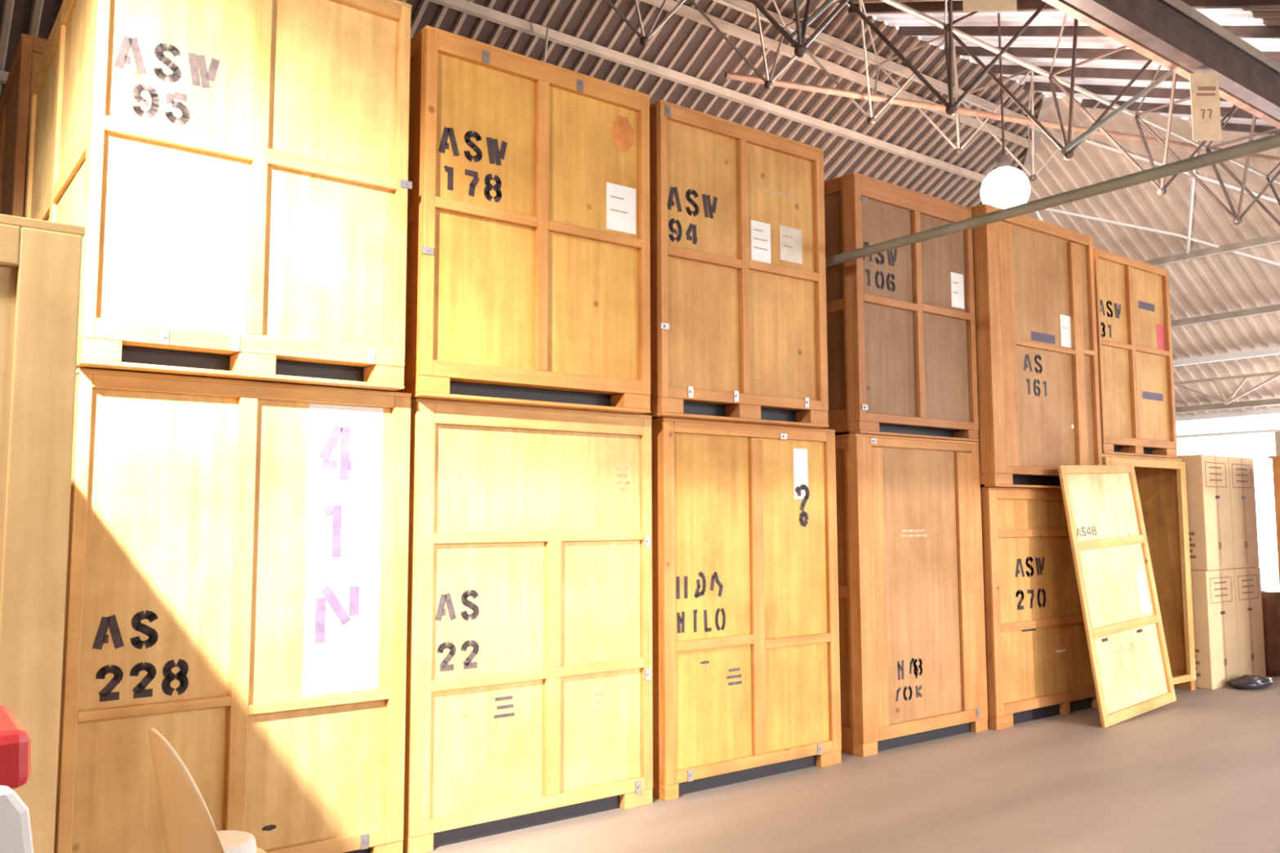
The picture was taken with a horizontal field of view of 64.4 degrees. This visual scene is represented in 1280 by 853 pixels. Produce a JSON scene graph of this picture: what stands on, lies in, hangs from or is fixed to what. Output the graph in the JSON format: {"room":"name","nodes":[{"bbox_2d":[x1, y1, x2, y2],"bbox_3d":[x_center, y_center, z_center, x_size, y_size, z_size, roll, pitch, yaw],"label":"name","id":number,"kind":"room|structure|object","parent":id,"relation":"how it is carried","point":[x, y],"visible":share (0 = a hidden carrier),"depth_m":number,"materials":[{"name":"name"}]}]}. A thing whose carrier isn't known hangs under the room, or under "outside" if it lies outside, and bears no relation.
{"room":"storage warehouse","nodes":[
{"label":"storage warehouse","id":0,"kind":"room"},
{"bbox_2d":[0,705,31,791],"bbox_3d":[-1.077,1.057,1.246,0.489,1.325,0.290,4,-6,-37],"label":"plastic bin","id":1,"kind":"object","parent":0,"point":[15,740],"visible":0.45,"depth_m":1.33,"materials":[{"name":"red plastic"}]},
{"bbox_2d":[0,0,1279,416],"bbox_3d":[1.752,-2.983,8.951,25.250,3.923,16.500,4,-6,-37],"label":"ceiling","id":2,"kind":"structure","parent":0,"point":[682,44],"depth_m":13.66,"materials":[{"name":"white metal"}]},
{"bbox_2d":[0,70,8,84],"bbox_3d":[-2.479,-2.890,11.395,21.450,0.090,0.070,4,-6,-37],"label":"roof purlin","id":3,"kind":"structure","parent":2,"relation":"attached to","point":[3,74],"depth_m":8.99,"materials":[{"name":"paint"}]},
{"bbox_2d":[426,0,986,182],"bbox_3d":[-2.113,-4.090,9.516,19.650,0.090,0.070,4,-6,-37],"label":"roof purlin","id":4,"kind":"structure","parent":2,"relation":"attached to","point":[464,6],"depth_m":11.49,"materials":[{"name":"white metal"}]},
{"bbox_2d":[640,0,1031,147],"bbox_3d":[-1.981,-4.524,8.838,19.000,0.090,0.070,4,-6,-37],"label":"roof purlin","id":5,"kind":"structure","parent":2,"relation":"attached to","point":[684,11],"depth_m":11.84,"materials":[{"name":"white metal"}]},
{"bbox_2d":[605,0,1130,181],"bbox_3d":[1.236,-3.776,9.829,12.000,1.067,1.044,4,-6,-37],"label":"roof truss","id":6,"kind":"object","parent":2,"relation":"attached to","point":[644,40],"visible":0.89,"depth_m":10.90,"materials":[{"name":"metal"}]},
{"bbox_2d":[724,71,1279,163],"bbox_3d":[4.622,-3.400,11.460,7.982,0.069,0.069,2,-5,-19],"label":"pipe","id":7,"kind":"object","parent":6,"relation":"attached to","point":[728,75],"visible":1,"depth_m":11.02,"materials":[{"name":"metal"}]},
{"bbox_2d":[724,0,1039,128],"bbox_3d":[-1.931,-4.690,8.577,18.750,0.090,0.070,4,-6,-37],"label":"beam","id":8,"kind":"structure","parent":2,"relation":"attached to","point":[743,3],"depth_m":12.04,"materials":[{"name":"white metal"}]},
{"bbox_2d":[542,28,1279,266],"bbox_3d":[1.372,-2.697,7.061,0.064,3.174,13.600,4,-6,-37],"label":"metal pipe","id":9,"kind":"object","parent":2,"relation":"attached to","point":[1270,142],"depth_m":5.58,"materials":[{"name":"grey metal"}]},
{"bbox_2d":[980,13,1030,208],"bbox_3d":[3.573,-3.095,10.030,0.460,2.042,0.460,4,-6,-37],"label":"globe lamp","id":10,"kind":"object","parent":2,"relation":"hanging from","point":[1006,186],"visible":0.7,"depth_m":9.81,"materials":[{"name":"white glass"}]},
{"bbox_2d":[750,0,1279,226],"bbox_3d":[3.707,-2.917,8.856,13.200,1.227,1.284,4,-6,-37],"label":"roof truss","id":11,"kind":"object","parent":2,"relation":"attached to","point":[800,48],"visible":0.89,"depth_m":9.02,"materials":[{"name":"metal"}]},
{"bbox_2d":[790,0,835,39],"bbox_3d":[1.586,-3.408,7.920,1.233,1.194,0.047,4,-6,-37],"label":"strut","id":12,"kind":"object","parent":11,"relation":"attached to","point":[821,9],"visible":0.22,"depth_m":7.67,"materials":[{"name":"grey metal"}]},
{"bbox_2d":[1061,70,1174,153],"bbox_3d":[4.086,-2.708,8.369,2.323,1.447,0.044,4,-6,-37],"label":"strut","id":13,"kind":"object","parent":11,"relation":"attached to","point":[1128,103],"visible":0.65,"depth_m":8.10,"materials":[{"name":"grey metal"}]},
{"bbox_2d":[1020,94,1052,177],"bbox_3d":[6.167,-2.188,18.228,0.120,3.862,9.350,-1,-5,8],"label":"rafter","id":14,"kind":"object","parent":2,"relation":"attached to","point":[1046,101],"visible":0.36,"depth_m":14.32,"materials":[{"name":"paint"}]},
{"bbox_2d":[846,3,1279,126],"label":"skylight","id":15,"kind":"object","parent":2,"relation":"attached to","point":[1222,16],"depth_m":11.09,"materials":[{"name":"white glass"}]},
{"bbox_2d":[848,0,1279,13],"bbox_3d":[5.183,-3.104,7.364,0.060,3.861,9.457,4,-6,-37],"label":"rafter","id":16,"kind":"object","parent":2,"relation":"attached to","point":[1022,5],"visible":0.6,"depth_m":9.51,"materials":[{"name":"metal"}]},
{"bbox_2d":[986,64,1190,81],"bbox_3d":[7.217,-2.972,8.897,0.060,3.861,9.457,4,-6,-37],"label":"rafter","id":17,"kind":"object","parent":2,"relation":"attached to","point":[1080,72],"visible":0.4,"depth_m":11.59,"materials":[{"name":"wood"}]},
{"bbox_2d":[897,25,1279,38],"bbox_3d":[5.861,-3.060,7.875,0.060,3.861,9.457,4,-6,-37],"label":"rafter","id":18,"kind":"object","parent":2,"relation":"attached to","point":[1241,31],"visible":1,"depth_m":10.28,"materials":[{"name":"metal"}]},
{"bbox_2d":[942,45,1279,62],"bbox_3d":[6.539,-3.016,8.386,0.060,3.861,9.457,4,-6,-37],"label":"rafter","id":19,"kind":"object","parent":2,"relation":"attached to","point":[1035,52],"visible":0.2,"depth_m":11.02,"materials":[{"name":"metal"}]},
{"bbox_2d":[1022,81,1226,101],"bbox_3d":[7.894,-2.929,9.408,0.060,3.861,9.457,4,-6,-37],"label":"rafter","id":20,"kind":"object","parent":2,"relation":"attached to","point":[1157,92],"visible":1,"depth_m":12.30,"materials":[{"name":"metal"}]},
{"bbox_2d":[1042,0,1279,128],"bbox_3d":[2.841,-3.166,7.315,17.000,0.090,0.070,4,-6,-37],"label":"rail","id":21,"kind":"object","parent":2,"relation":"attached to","point":[1064,6],"visible":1,"depth_m":8.24,"materials":[{"name":"metal"}]},
{"bbox_2d":[1080,98,1260,119],"bbox_3d":[8.664,-2.835,9.792,0.060,3.739,9.152,4,-6,-37],"label":"rafter","id":22,"kind":"object","parent":2,"relation":"attached to","point":[1240,113],"visible":0.6,"depth_m":12.68,"materials":[{"name":"wood"}]},
{"bbox_2d":[1064,0,1279,119],"bbox_3d":[3.130,-3.148,7.180,17.300,0.340,0.120,4,-6,-37],"label":"steel beam","id":23,"kind":"structure","parent":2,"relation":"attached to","point":[1158,25],"depth_m":8.11,"materials":[{"name":"grey metal"}]},
{"bbox_2d":[962,0,1017,11],"bbox_3d":[2.214,-2.834,6.455,0.340,0.410,0.008,0,-5,0],"label":"tag","id":24,"kind":"object","parent":23,"relation":"hanging from","point":[967,5],"visible":1,"depth_m":6.44,"materials":[{"name":"brown cardboard"}]},
{"bbox_2d":[1189,71,1222,140],"bbox_3d":[4.575,-2.597,8.226,0.230,0.580,0.008,0,-5,0],"label":"tag","id":25,"kind":"object","parent":23,"relation":"hanging from","point":[1204,87],"visible":1,"depth_m":8.22,"materials":[{"name":"brown cardboard"}]},
{"bbox_2d":[1196,86,1215,118],"bbox_3d":[4.584,-2.622,8.225,0.156,0.266,0.002,0,-5,0],"label":"print","id":26,"kind":"object","parent":25,"relation":"attached to","point":[1199,88],"depth_m":8.23},
{"bbox_2d":[1141,233,1279,266],"bbox_3d":[8.345,-2.562,14.933,0.100,0.100,7.096,4,-6,-37],"label":"cross purlin","id":27,"kind":"object","parent":2,"relation":"attached to","point":[1273,238],"visible":0.44,"depth_m":14.81,"materials":[{"name":"paint"}]},
{"bbox_2d":[1035,138,1279,266],"bbox_3d":[7.442,-3.127,14.560,3.530,1.636,2.608,-5,-7,43],"label":"brace","id":28,"kind":"object","parent":27,"relation":"attached to","point":[1188,237],"visible":0.58,"depth_m":14.65,"materials":[{"name":"white paint"}]},
{"bbox_2d":[1170,303,1279,327],"bbox_3d":[9.550,-1.777,15.429,0.100,0.100,10.248,4,-6,-37],"label":"cross purlin","id":29,"kind":"object","parent":2,"relation":"attached to","point":[1275,308],"visible":0.44,"depth_m":15.88,"materials":[{"name":"paint"}]},
{"bbox_2d":[1173,346,1279,366],"bbox_3d":[10.385,-1.234,15.772,0.100,0.100,12.431,4,-6,-37],"label":"cross purlin","id":30,"kind":"object","parent":2,"relation":"attached to","point":[1272,351],"visible":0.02,"depth_m":16.69,"materials":[{"name":"white paint"}]},
{"bbox_2d":[1173,371,1279,404],"bbox_3d":[10.921,-0.738,15.775,0.151,0.469,13.400,4,-6,-37],"label":"truss","id":31,"kind":"object","parent":2,"relation":"attached to","point":[1277,374],"visible":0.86,"depth_m":17.12,"materials":[{"name":"white metal"}]},
{"bbox_2d":[1175,398,1279,413],"bbox_3d":[11.498,-0.509,16.230,0.100,0.100,15.341,4,-6,-37],"label":"cross purlin","id":32,"kind":"object","parent":2,"relation":"attached to","point":[1274,401],"visible":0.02,"depth_m":17.75,"materials":[{"name":"paint"}]},
{"bbox_2d":[1221,122,1279,134],"bbox_3d":[9.708,-2.594,9.801,0.060,3.254,7.941,4,-6,-37],"label":"rafter","id":33,"kind":"object","parent":2,"relation":"attached to","point":[1228,126],"visible":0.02,"depth_m":12.69,"materials":[{"name":"metal"}]},
{"bbox_3d":[-0.917,-3.499,2.764,0.060,3.861,9.457,4,-6,-37],"label":"rafter","id":34,"kind":"object","parent":2,"relation":"attached to","visible":0},
{"bbox_2d":[1164,0,1279,72],"bbox_3d":[3.168,-3.290,7.058,17.200,0.050,0.035,4,-6,-37],"label":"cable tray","id":35,"kind":"object","parent":34,"relation":"attached to","point":[1180,5],"visible":1,"depth_m":8.21,"materials":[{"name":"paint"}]},
{"bbox_2d":[402,564,1279,852],"bbox_3d":[13.755,2.869,13.943,51.000,0.100,22.800,4,-6,-37],"label":"floor","id":36,"kind":"structure","parent":0,"point":[1198,771],"depth_m":5.79,"materials":[{"name":"concrete"}]},
{"bbox_2d":[0,785,33,852],"bbox_3d":[-0.899,1.044,0.892,0.919,1.297,0.250,4,-6,-37],"label":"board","id":37,"kind":"object","parent":36,"relation":"on","point":[15,833],"visible":1,"depth_m":1.18,"materials":[{"name":"white plastic"}]},
{"bbox_2d":[0,213,84,852],"bbox_3d":[-2.386,0.727,2.441,1.453,2.205,2.200,4,-6,-37],"label":"crate","id":38,"kind":"object","parent":36,"relation":"on","point":[41,260],"visible":0.97,"depth_m":2.02,"materials":[{"name":"beige wood"}]},
{"bbox_2d":[147,728,266,852],"bbox_3d":[-1.435,1.460,3.411,0.424,0.918,0.399,4,-6,-37],"label":"tub chair","id":39,"kind":"object","parent":36,"relation":"on","point":[188,824],"visible":1,"depth_m":3.27,"materials":[{"name":"beige"}]},
{"bbox_2d":[217,830,257,852],"bbox_3d":[-1.425,1.422,3.422,0.255,0.060,0.255,4,-6,-37],"label":"seat cushion","id":40,"kind":"object","parent":39,"relation":"on","point":[232,841],"depth_m":3.42,"materials":[{"name":"beige fabric"}]},
{"bbox_2d":[53,368,411,852],"bbox_3d":[-2.355,0.982,5.329,1.452,2.215,2.214,4,-6,-37],"label":"crate","id":41,"kind":"object","parent":36,"relation":"on","point":[237,580],"visible":0.96,"depth_m":4.46,"materials":[{"name":"brown wood"}]},
{"bbox_2d":[24,0,412,391],"bbox_3d":[-2.332,-1.091,5.402,1.394,1.918,2.214,4,-6,-37],"label":"crate","id":42,"kind":"object","parent":41,"relation":"on","point":[234,173],"visible":0.85,"depth_m":4.54,"materials":[{"name":"brown wood"}]},
{"bbox_2d":[402,398,653,852],"bbox_3d":[-1.173,1.070,6.240,1.475,2.195,2.214,4,-6,-37],"label":"crate","id":43,"kind":"object","parent":36,"relation":"on","point":[529,703],"visible":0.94,"depth_m":5.33,"materials":[{"name":"brown wood"}]},
{"bbox_2d":[493,695,514,719],"bbox_3d":[-0.697,1.442,5.227,0.122,0.105,0.001,4,-6,-37],"label":"print","id":44,"kind":"object","parent":43,"relation":"attached to","point":[504,705],"depth_m":5.23},
{"bbox_2d":[381,25,650,413],"bbox_3d":[-1.165,-0.968,6.313,1.425,1.874,2.214,4,-6,-37],"label":"crate","id":45,"kind":"object","parent":43,"relation":"on","point":[527,284],"visible":0.79,"depth_m":5.39,"materials":[{"name":"brown wood"}]},
{"bbox_2d":[609,195,627,213],"bbox_3d":[-0.120,-1.266,5.802,0.121,0.085,0.002,4,-6,-37],"label":"print","id":46,"kind":"object","parent":45,"relation":"attached to","point":[610,195],"depth_m":5.80},
{"bbox_2d":[588,692,607,706],"bbox_3d":[-0.232,1.497,5.577,0.125,0.068,0.001,4,-6,-37],"label":"print","id":47,"kind":"object","parent":43,"relation":"attached to","point":[602,694],"depth_m":5.58},
{"bbox_2d":[616,466,629,491],"bbox_3d":[-0.097,0.301,5.790,0.094,0.138,0.001,4,-6,-37],"label":"print","id":48,"kind":"object","parent":43,"relation":"attached to","point":[617,468],"depth_m":5.79},
{"bbox_2d":[651,417,841,801],"bbox_3d":[0.070,1.153,7.169,1.481,2.189,2.214,4,-6,-37],"label":"crate","id":49,"kind":"object","parent":36,"relation":"on","point":[746,658],"visible":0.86,"depth_m":6.25,"materials":[{"name":"wood"}]},
{"bbox_2d":[625,99,828,428],"bbox_3d":[0.029,-0.887,7.226,1.400,1.881,2.214,4,-6,-36],"label":"crate","id":50,"kind":"object","parent":49,"relation":"on","point":[738,273],"visible":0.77,"depth_m":6.31,"materials":[{"name":"orange wood"}]},
{"bbox_2d":[753,228,767,250],"bbox_3d":[0.768,-1.191,6.481,0.122,0.123,0.001,4,-6,-36],"label":"print","id":51,"kind":"object","parent":50,"relation":"attached to","point":[753,228],"depth_m":6.48},
{"bbox_2d":[782,235,792,248],"bbox_3d":[0.962,-1.206,6.627,0.088,0.074,0.001,4,-6,-37],"label":"print","id":52,"kind":"object","parent":50,"relation":"attached to","point":[783,235],"depth_m":6.63},
{"bbox_2d":[726,667,742,685],"bbox_3d":[0.572,1.518,6.170,0.123,0.098,0.001,4,-6,-37],"label":"print","id":53,"kind":"object","parent":49,"relation":"attached to","point":[738,668],"depth_m":6.17},
{"bbox_2d":[835,433,987,757],"bbox_3d":[1.398,1.248,8.195,1.419,2.176,2.214,4,-6,-37],"label":"crate","id":54,"kind":"object","parent":36,"relation":"on","point":[913,651],"visible":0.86,"depth_m":7.25,"materials":[{"name":"orange wood"}]},
{"bbox_2d":[803,172,979,441],"bbox_3d":[1.391,-0.757,8.348,1.398,1.841,2.214,4,-6,-38],"label":"crate","id":55,"kind":"object","parent":54,"relation":"on","point":[901,344],"visible":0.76,"depth_m":7.39,"materials":[{"name":"brown wood"}]},
{"bbox_2d":[899,529,927,537],"bbox_3d":[1.975,0.770,7.333,0.313,0.053,0.001,4,-6,-37],"label":"print","id":56,"kind":"object","parent":54,"relation":"attached to","point":[903,533],"depth_m":7.33},
{"bbox_2d":[980,487,1098,730],"bbox_3d":[2.650,1.497,9.082,1.583,1.830,2.200,4,-6,-37],"label":"crate","id":57,"kind":"object","parent":36,"relation":"on","point":[1038,665],"visible":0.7,"depth_m":8.08,"materials":[{"name":"orange wood"}]},
{"bbox_2d":[969,203,1102,488],"bbox_3d":[2.662,-0.522,9.179,1.588,2.206,2.200,4,-6,-37],"label":"crate","id":58,"kind":"object","parent":57,"relation":"on","point":[1039,410],"visible":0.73,"depth_m":8.25,"materials":[{"name":"orange wood"}]},
{"bbox_2d":[1057,464,1176,728],"bbox_3d":[3.917,1.315,8.329,1.409,2.054,0.269,4,-7,-41],"label":"panel","id":59,"kind":"object","parent":36,"relation":"on","point":[1131,672],"visible":1,"depth_m":8.30,"materials":[{"name":"beige wood"}]},
{"bbox_2d":[1102,453,1195,690],"bbox_3d":[3.906,1.415,9.947,1.443,2.141,2.212,4,-6,-37],"label":"crate","id":60,"kind":"object","parent":36,"relation":"on","point":[1161,482],"visible":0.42,"depth_m":9.57,"materials":[{"name":"orange wood"}]},
{"bbox_2d":[1093,248,1177,458],"bbox_3d":[3.854,-0.553,10.097,1.328,1.803,2.200,4,-6,-37],"label":"crate","id":61,"kind":"object","parent":60,"relation":"on","point":[1137,406],"visible":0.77,"depth_m":9.22,"materials":[{"name":"orange wood"}]},
{"bbox_2d":[1190,568,1239,689],"bbox_3d":[5.335,1.932,9.871,0.582,1.090,0.622,4,-6,-37],"label":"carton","id":62,"kind":"object","parent":36,"relation":"on","point":[1213,592],"visible":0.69,"depth_m":9.55,"materials":[{"name":"brown"}]},
{"bbox_2d":[1194,648,1200,676],"bbox_3d":[5.111,2.226,9.662,0.002,0.250,0.400,4,-6,-37],"label":"print","id":63,"kind":"object","parent":62,"relation":"attached to","point":[1197,651],"depth_m":9.52,"materials":[{"name":"brown paint"}]},
{"bbox_2d":[1176,454,1234,570],"bbox_3d":[5.348,0.844,9.981,0.562,1.090,0.622,4,-6,-37],"label":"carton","id":64,"kind":"object","parent":62,"relation":"on","point":[1207,478],"visible":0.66,"depth_m":9.67,"materials":[{"name":"brown"}]},
{"bbox_2d":[1188,532,1195,558],"bbox_3d":[5.131,1.139,9.778,0.002,0.250,0.400,4,-6,-37],"label":"print","id":65,"kind":"object","parent":64,"relation":"attached to","point":[1192,535],"depth_m":9.64,"materials":[{"name":"brown paint"}]},
{"bbox_2d":[1233,567,1266,677],"bbox_3d":[5.806,1.962,10.226,0.582,1.090,0.622,4,-6,-37],"label":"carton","id":66,"kind":"object","parent":36,"relation":"on","point":[1247,585],"visible":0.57,"depth_m":9.97,"materials":[{"name":"brown cardboard"}]},
{"bbox_2d":[1227,456,1259,568],"bbox_3d":[5.802,0.874,10.324,0.562,1.090,0.622,4,-6,-37],"label":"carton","id":67,"kind":"object","parent":66,"relation":"on","point":[1241,470],"visible":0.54,"depth_m":10.07,"materials":[{"name":"brown"}]},
{"bbox_2d":[1226,674,1273,689],"bbox_3d":[5.736,2.389,9.540,0.564,0.118,0.284,4,-6,-37],"label":"bag","id":68,"kind":"object","parent":36,"relation":"on","point":[1247,682],"visible":1,"depth_m":9.43,"materials":[{"name":"black plastic"}]},
{"bbox_2d":[1261,590,1279,676],"bbox_3d":[6.405,2.111,10.451,0.487,0.830,0.466,4,-6,-37],"label":"crate","id":69,"kind":"object","parent":36,"relation":"on","point":[1270,600],"visible":0.44,"depth_m":10.25,"materials":[{"name":"brown wood"}]},
{"bbox_2d":[1268,455,1279,586],"bbox_3d":[6.814,1.370,9.707,1.408,2.170,0.830,4,-6,-37],"label":"crate","id":70,"kind":"object","parent":36,"relation":"on","point":[1276,460],"visible":1,"depth_m":9.63,"materials":[{"name":"orange wood"}]},
{"bbox_2d":[1274,431,1279,455],"bbox_3d":[11.000,1.607,17.331,0.150,3.040,0.120,4,-6,-37],"label":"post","id":71,"kind":"object","parent":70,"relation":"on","point":[1277,433],"visible":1,"depth_m":17.42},
{"bbox_3d":[-3.863,1.161,7.185,1.408,2.200,2.200,4,-6,-37],"label":"crate","id":72,"kind":"object","parent":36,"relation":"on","visible":0},
{"bbox_2d":[0,33,48,217],"bbox_3d":[-3.857,-1.106,7.373,1.408,2.350,2.200,4,-6,-37],"label":"crate","id":73,"kind":"object","parent":72,"relation":"on","point":[15,99],"visible":0.11,"depth_m":6.23,"materials":[{"name":"orange wood"}]},
{"bbox_2d":[1175,407,1279,422],"bbox_3d":[11.890,1.292,16.261,0.150,3.470,16.900,4,-6,-37],"label":"beam","id":74,"kind":"structure","parent":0,"point":[1261,411],"depth_m":18.13,"materials":[{"name":"white metal"}]},
{"bbox_2d":[1176,428,1279,438],"bbox_3d":[12.716,-0.148,15.132,0.080,0.050,13.500,4,-6,-37],"label":"trim","id":75,"kind":"structure","parent":74,"relation":"attached to","point":[1275,429],"depth_m":18.05,"materials":[{"name":"white paint"}]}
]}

